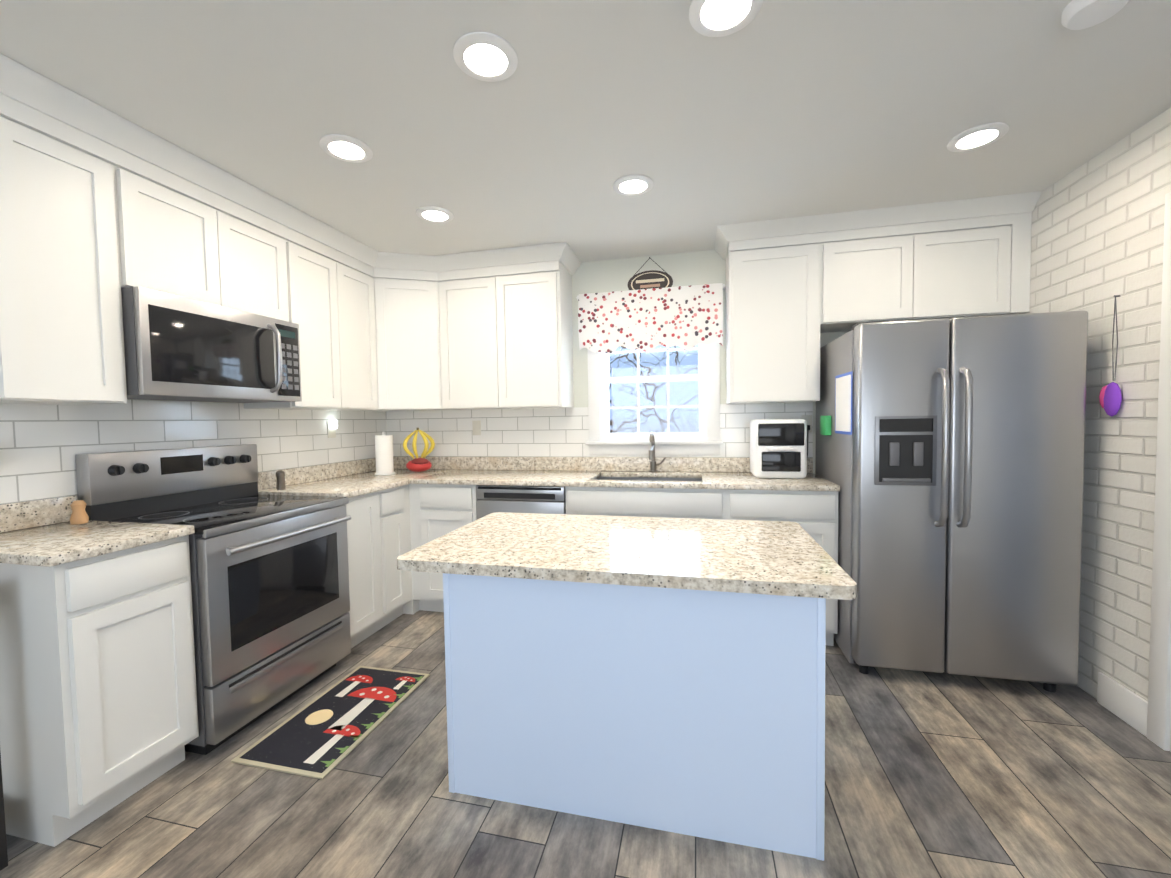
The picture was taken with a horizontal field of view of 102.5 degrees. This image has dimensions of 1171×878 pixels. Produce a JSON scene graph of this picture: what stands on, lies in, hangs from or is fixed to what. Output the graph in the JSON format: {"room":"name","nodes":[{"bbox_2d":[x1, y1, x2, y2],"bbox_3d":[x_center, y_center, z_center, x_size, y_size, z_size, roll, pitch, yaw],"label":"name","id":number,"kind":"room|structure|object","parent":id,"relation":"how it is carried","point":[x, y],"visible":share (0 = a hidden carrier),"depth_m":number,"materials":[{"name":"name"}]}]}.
{"room":"kitchen","nodes":[
{"label":"kitchen","id":0,"kind":"room"},
{"bbox_2d":[127,399,228,402],"bbox_3d":[-2.339,0.067,1.162,0.120,2.460,5.600,0,2,13],"label":"wall","id":1,"kind":"structure","parent":0,"point":[168,400],"depth_m":2.27,"materials":[{"name":"white tile"}]},
{"bbox_2d":[0,58,131,404],"bbox_3d":[-1.987,-0.659,1.667,0.337,1.058,0.375,0,2,13],"label":"upper cabinet","id":2,"kind":"object","parent":1,"relation":"attached to","point":[100,207],"depth_m":1.63,"materials":[{"name":"white wood"}]},
{"bbox_2d":[124,122,239,309],"bbox_3d":[-1.897,-0.902,2.054,0.337,0.606,0.440,0,2,13],"label":"upper cabinet","id":3,"kind":"object","parent":1,"relation":"attached to","point":[182,210],"depth_m":2.01,"materials":[{"name":"white wood"}]},
{"bbox_2d":[121,286,301,402],"bbox_3d":[-1.787,-0.395,2.215,0.460,0.416,0.752,0,2,13],"label":"microwave","id":4,"kind":"object","parent":3,"relation":"attached to","point":[178,348],"visible":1,"depth_m":2.05,"materials":[{"name":"grey metal"}]},
{"bbox_2d":[0,400,387,504],"bbox_3d":[-2.014,0.082,2.269,0.006,0.530,3.299,0,2,13],"label":"tile backsplash","id":5,"kind":"structure","parent":1,"relation":"attached to","point":[41,446],"depth_m":2.21,"materials":[{"name":"white tile"}]},
{"bbox_2d":[327,420,336,437],"bbox_3d":[-1.756,-0.071,3.271,0.038,0.125,0.070,0,2,13],"label":"outlet","id":6,"kind":"object","parent":5,"relation":"attached to","point":[331,427],"visible":0.98,"depth_m":3.26,"materials":[{"name":"white plastic"}]},
{"bbox_2d":[232,178,295,322],"bbox_3d":[-1.824,-0.916,2.365,0.337,0.606,0.440,0,2,13],"label":"upper cabinet","id":7,"kind":"object","parent":1,"relation":"attached to","point":[263,226],"depth_m":2.40,"materials":[{"name":"white wood"}]},
{"bbox_2d":[244,210,335,409],"bbox_3d":[-1.722,-0.709,2.793,0.337,1.058,0.420,0,2,13],"label":"upper cabinet","id":8,"kind":"object","parent":1,"relation":"attached to","point":[311,284],"depth_m":2.71,"materials":[{"name":"white wood"}]},
{"bbox_2d":[328,226,383,411],"bbox_3d":[-1.625,-0.723,3.095,0.389,1.058,0.455,0,2,13],"label":"upper cabinet","id":9,"kind":"object","parent":1,"relation":"attached to","point":[351,263],"depth_m":3.03,"materials":[{"name":"white wood"}]},
{"bbox_2d":[0,610,1170,877],"bbox_3d":[0.382,1.319,0.579,5.670,0.080,5.840,0,2,13],"label":"floor","id":10,"kind":"structure","parent":0,"point":[934,774],"depth_m":1.57,"materials":[{"name":"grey wood"}]},
{"bbox_2d":[0,753,7,870],"bbox_3d":[-2.036,0.803,1.034,0.420,0.990,0.825,0,2,13],"label":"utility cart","id":11,"kind":"object","parent":10,"relation":"on","point":[3,855],"visible":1,"depth_m":1.40,"materials":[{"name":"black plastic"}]},
{"bbox_2d":[0,535,198,846],"bbox_3d":[-1.830,0.819,1.686,0.617,0.898,0.386,0,2,13],"label":"base cabinet","id":12,"kind":"object","parent":10,"relation":"on","point":[98,707],"visible":1,"depth_m":1.50,"materials":[{"name":"white wood"}]},
{"bbox_2d":[0,495,194,566],"bbox_3d":[-1.831,0.303,1.647,0.625,0.132,0.414,0,2,13],"label":"countertop","id":13,"kind":"structure","parent":12,"relation":"on","point":[44,532],"depth_m":1.67,"materials":[{"name":"stone"}]},
{"bbox_2d":[70,500,88,524],"bbox_3d":[-1.984,0.285,1.839,0.052,0.092,0.052,0,2,13],"label":"salt mill","id":14,"kind":"object","parent":13,"relation":"on","point":[79,515],"visible":1,"depth_m":1.82,"materials":[{"name":"brown wood"}]},
{"bbox_2d":[75,444,350,754],"bbox_3d":[-1.643,0.643,2.228,0.716,1.200,0.756,0,2,13],"label":"range","id":15,"kind":"object","parent":10,"relation":"on","point":[270,597],"visible":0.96,"depth_m":2.07,"materials":[{"name":"grey metal"}]},
{"bbox_2d":[231,666,429,778],"bbox_3d":[-1.089,1.234,2.124,0.420,0.009,0.720,0,2,13],"label":"kitchen mat","id":16,"kind":"object","parent":10,"relation":"on","point":[325,733],"visible":1,"depth_m":2.03,"materials":[{"name":"black fabric"}]},
{"bbox_2d":[344,490,387,647],"bbox_3d":[-1.575,0.771,2.774,0.617,0.898,0.316,0,2,13],"label":"base cabinet","id":17,"kind":"object","parent":10,"relation":"on","point":[368,585],"depth_m":2.75,"materials":[{"name":"white wood"}]},
{"bbox_2d":[384,484,411,623],"bbox_3d":[-1.501,0.757,3.088,0.617,0.898,0.330,0,2,13],"label":"base cabinet","id":18,"kind":"object","parent":10,"relation":"on","point":[386,528],"depth_m":3.01,"materials":[{"name":"white wood"}]},
{"bbox_2d":[408,484,419,613],"bbox_3d":[-1.381,0.738,3.502,0.662,0.898,0.662,0,2,13],"label":"base cabinet","id":19,"kind":"object","parent":10,"relation":"on","point":[413,540],"depth_m":3.17,"materials":[{"name":"white wood"}]},
{"bbox_2d":[258,460,409,497],"bbox_3d":[-1.536,0.248,2.890,0.629,0.132,0.600,0,2,13],"label":"countertop","id":20,"kind":"structure","parent":19,"relation":"on","point":[349,479],"depth_m":2.98,"materials":[{"name":"stone"}]},
{"bbox_2d":[276,470,285,489],"bbox_3d":[-1.759,0.234,2.709,0.048,0.115,0.048,0,2,13],"label":"pepper mill","id":21,"kind":"object","parent":20,"relation":"on","point":[280,480],"visible":1,"depth_m":2.69,"materials":[{"name":"silver metal"}]},
{"bbox_2d":[363,456,839,490],"bbox_3d":[-0.129,0.313,3.197,3.228,0.332,0.634,0,2,13],"label":"countertop","id":22,"kind":"structure","parent":19,"relation":"on","point":[731,473],"depth_m":3.25,"materials":[{"name":"stone"}]},
{"bbox_2d":[375,432,394,474],"bbox_3d":[-1.468,0.103,3.427,0.140,0.310,0.140,0,2,13],"label":"paper towel roll","id":23,"kind":"object","parent":22,"relation":"on","point":[384,454],"visible":1,"depth_m":3.38,"materials":[{"name":"white paper"}]},
{"bbox_2d":[403,428,434,471],"bbox_3d":[-1.260,0.083,3.532,0.207,0.335,0.194,0,2,13],"label":"fruit basket","id":24,"kind":"object","parent":22,"relation":"on","point":[421,464],"visible":1,"depth_m":3.49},
{"bbox_2d":[649,432,665,471],"bbox_3d":[0.488,0.092,3.230,0.122,0.286,0.202,0,2,13],"label":"faucet","id":25,"kind":"object","parent":22,"relation":"on","point":[653,464],"visible":0.98,"depth_m":3.28,"materials":[{"name":"silver metal"}]},
{"bbox_2d":[750,419,808,478],"bbox_3d":[1.248,0.054,2.967,0.379,0.360,0.386,0,2,13],"label":"air fryer","id":26,"kind":"object","parent":22,"relation":"on","point":[778,448],"visible":1,"depth_m":2.81,"materials":[{"name":"white plastic"}]},
{"bbox_2d":[416,484,477,611],"bbox_3d":[-0.880,0.734,3.407,0.487,0.898,0.617,0,2,13],"label":"base cabinet","id":27,"kind":"object","parent":10,"relation":"on","point":[441,509],"depth_m":3.11,"materials":[{"name":"white wood"}]},
{"bbox_2d":[476,485,565,519],"bbox_3d":[-0.350,0.733,3.272,0.600,0.895,0.585,0,2,13],"label":"dishwasher","id":28,"kind":"object","parent":10,"relation":"on","point":[524,499],"visible":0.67,"depth_m":2.97,"materials":[{"name":"grey metal"}]},
{"bbox_2d":[443,576,825,860],"bbox_3d":[0.183,0.832,1.843,1.218,0.795,0.698,0,2,13],"label":"kitchen island","id":29,"kind":"object","parent":10,"relation":"on","point":[663,674],"depth_m":1.49,"materials":[{"name":"blue paint"}]},
{"bbox_2d":[397,512,856,599],"bbox_3d":[0.139,0.414,1.863,1.460,0.041,0.836,0,2,13],"label":"island countertop","id":30,"kind":"structure","parent":29,"relation":"on","point":[747,557],"depth_m":1.63,"materials":[{"name":"beige stone"}]},
{"bbox_2d":[572,504,719,518],"bbox_3d":[0.415,0.845,3.108,0.956,0.660,0.617,0,2,13],"label":"base cabinet","id":31,"kind":"object","parent":10,"relation":"on","point":[635,510],"depth_m":2.79,"materials":[{"name":"white"}]},
{"bbox_2d":[720,489,837,645],"bbox_3d":[1.165,0.721,2.927,0.589,0.898,0.617,0,2,13],"label":"base cabinet","id":32,"kind":"object","parent":10,"relation":"on","point":[816,512],"depth_m":2.60,"materials":[{"name":"white wood"}]},
{"bbox_2d":[816,310,1087,692],"bbox_3d":[1.840,0.290,2.559,0.945,1.768,0.914,0,2,13],"label":"refrigerator","id":33,"kind":"object","parent":10,"relation":"on","point":[950,457],"visible":0.96,"depth_m":2.18,"materials":[{"name":"grey metal"}]},
{"bbox_2d":[0,0,1170,261],"bbox_3d":[0.342,-1.219,0.475,5.670,0.080,5.840,0,2,13],"label":"ceiling","id":34,"kind":"structure","parent":0,"point":[784,108],"depth_m":1.71,"materials":[{"name":"white paint"}]},
{"bbox_2d":[319,134,372,162],"bbox_3d":[-1.001,-1.212,1.968,0.200,0.011,0.200,0,2,13],"label":"recessed light","id":35,"kind":"object","parent":34,"relation":"in","point":[346,148],"visible":1,"depth_m":1.96,"materials":[{"name":"white"}]},
{"bbox_2d":[416,206,453,222],"bbox_3d":[-0.834,-1.240,2.604,0.200,0.011,0.200,0,2,13],"label":"recessed light","id":36,"kind":"object","parent":34,"relation":"in","point":[435,214],"visible":1,"depth_m":2.59,"materials":[{"name":"white"}]},
{"bbox_2d":[453,31,517,81],"bbox_3d":[-0.316,-1.203,1.488,0.200,0.011,0.200,0,2,13],"label":"recessed light","id":37,"kind":"object","parent":34,"relation":"in","point":[486,56],"visible":1,"depth_m":1.48,"materials":[{"name":"white"}]},
{"bbox_2d":[613,175,653,195],"bbox_3d":[0.235,-1.245,2.314,0.200,0.011,0.200,0,2,13],"label":"recessed light","id":38,"kind":"object","parent":34,"relation":"in","point":[630,185],"visible":1,"depth_m":2.30,"materials":[{"name":"white"}]},
{"bbox_2d":[689,0,762,36],"bbox_3d":[0.392,-1.207,1.317,0.200,0.011,0.200,0,2,13],"label":"recessed light","id":39,"kind":"object","parent":34,"relation":"in","point":[714,18],"visible":1,"depth_m":1.34,"materials":[{"name":"white"}]},
{"bbox_2d":[947,122,1008,151],"bbox_3d":[1.633,-1.253,1.959,0.200,0.011,0.200,0,2,13],"label":"recessed light","id":40,"kind":"object","parent":34,"relation":"in","point":[979,136],"visible":1,"depth_m":1.94,"materials":[{"name":"white"}]},
{"bbox_2d":[1061,0,1128,29],"bbox_3d":[1.433,-1.210,1.316,0.140,0.037,0.140,0,2,13],"label":"smoke detector","id":41,"kind":"object","parent":34,"relation":"attached to","point":[1079,14],"visible":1,"depth_m":1.32,"materials":[{"name":"white plastic"}]},
{"bbox_2d":[572,250,849,473],"bbox_3d":[0.441,-0.070,3.444,4.490,2.460,0.120,0,2,13],"label":"wall","id":42,"kind":"structure","parent":0,"point":[689,268],"depth_m":3.34,"materials":[{"name":"white paint"}]},
{"bbox_2d":[376,251,447,411],"bbox_3d":[-1.344,-0.742,3.462,0.767,1.058,0.597,0,2,13],"label":"upper cabinet","id":43,"kind":"object","parent":42,"relation":"attached to","point":[412,339],"depth_m":3.30,"materials":[{"name":"white wood"}]},
{"bbox_2d":[444,250,507,409],"bbox_3d":[-0.798,-0.751,3.450,0.569,1.058,0.369,0,2,13],"label":"upper cabinet","id":44,"kind":"object","parent":42,"relation":"attached to","point":[473,281],"depth_m":3.29,"materials":[{"name":"white wood"}]},
{"bbox_2d":[504,243,575,408],"bbox_3d":[-0.384,-0.754,3.369,0.514,1.058,0.337,0,2,13],"label":"upper cabinet","id":45,"kind":"object","parent":42,"relation":"attached to","point":[537,279],"depth_m":3.20,"materials":[{"name":"white wood"}]},
{"bbox_2d":[388,402,812,457],"bbox_3d":[-0.049,0.015,3.498,3.210,0.500,0.006,0,2,13],"label":"tile backsplash","id":46,"kind":"structure","parent":42,"relation":"attached to","point":[532,432],"depth_m":3.58,"materials":[{"name":"white tile"}]},
{"bbox_2d":[472,420,480,434],"bbox_3d":[-0.850,-0.087,3.674,0.070,0.115,0.006,0,2,13],"label":"outlet","id":47,"kind":"object","parent":46,"relation":"attached to","point":[476,425],"depth_m":3.67,"materials":[{"name":"white plastic"}]},
{"bbox_2d":[801,415,811,431],"bbox_3d":[1.471,-0.101,3.120,0.065,0.115,0.022,0,2,13],"label":"outlet","id":48,"kind":"object","parent":46,"relation":"attached to","point":[808,418],"depth_m":3.12,"materials":[{"name":"white plastic"}]},
{"bbox_2d":[628,257,672,289],"bbox_3d":[0.456,-1.145,3.319,0.320,0.274,0.020,0,2,13],"label":"welcome sign","id":49,"kind":"object","parent":42,"relation":"attached to","point":[649,279],"visible":0.65,"depth_m":3.31,"materials":[{"name":"grey wood"}]},
{"bbox_2d":[576,283,725,353],"bbox_3d":[0.443,-0.828,3.297,1.040,0.445,0.097,0,2,13],"label":"valance curtain","id":50,"kind":"object","parent":42,"relation":"attached to","point":[686,318],"visible":0.98,"depth_m":3.26,"materials":[{"name":"fabric"}]},
{"bbox_2d":[585,343,722,454],"bbox_3d":[0.483,-0.432,3.392,0.970,1.085,0.170,0,2,13],"label":"window","id":51,"kind":"structure","parent":42,"relation":"in","point":[706,440],"depth_m":3.38,"materials":[{"name":"white"}]},
{"bbox_2d":[723,215,826,403],"bbox_3d":[1.181,-0.763,3.001,0.520,1.058,0.338,0,2,13],"label":"upper cabinet","id":52,"kind":"object","parent":42,"relation":"attached to","point":[796,287],"depth_m":2.84,"materials":[{"name":"white wood"}]},
{"bbox_2d":[823,203,930,332],"bbox_3d":[1.693,-0.994,2.871,0.539,0.603,0.338,0,2,13],"label":"upper cabinet","id":53,"kind":"object","parent":42,"relation":"attached to","point":[879,262],"depth_m":2.70,"materials":[{"name":"white wood"}]},
{"bbox_2d":[931,195,1018,319],"bbox_3d":[2.096,-0.996,2.776,0.531,0.603,0.338,0,2,13],"label":"upper cabinet","id":54,"kind":"object","parent":42,"relation":"attached to","point":[975,243],"depth_m":2.59,"materials":[{"name":"white wood"}]},
{"bbox_2d":[1024,108,1170,744],"bbox_3d":[1.915,0.041,0.162,0.120,2.460,5.600,0,2,13],"label":"brick wall","id":55,"kind":"structure","parent":0,"point":[1097,237],"depth_m":2.03,"materials":[{"name":"white brick"}]},
{"bbox_2d":[1099,295,1121,416],"bbox_3d":[2.266,-0.356,2.022,0.040,0.519,0.098,0,2,13],"label":"hanging duster","id":56,"kind":"object","parent":55,"relation":"hanging from","point":[1110,398],"visible":0.96,"depth_m":2.01,"materials":[{"name":"purple"}]},
{"bbox_2d":[1097,672,1147,736],"bbox_3d":[1.768,1.219,-0.193,0.015,0.140,4.740,0,2,13],"label":"baseboard","id":57,"kind":"structure","parent":55,"relation":"attached to","point":[1126,705],"depth_m":1.98,"materials":[{"name":"white wood"}]},
{"bbox_2d":[1147,192,1170,751],"bbox_3d":[2.180,0.153,1.329,0.141,2.133,1.010,0,2,13],"label":"door frame","id":58,"kind":"structure","parent":55,"relation":"attached to","point":[1159,714],"depth_m":1.80,"materials":[{"name":"white"}]},
{"label":"outside","id":59,"kind":"structure","parent":0,"visible":0},
{"bbox_2d":[609,345,698,432],"bbox_3d":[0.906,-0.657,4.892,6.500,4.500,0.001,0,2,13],"label":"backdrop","id":60,"kind":"structure","parent":59,"point":[653,370],"depth_m":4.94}
]}

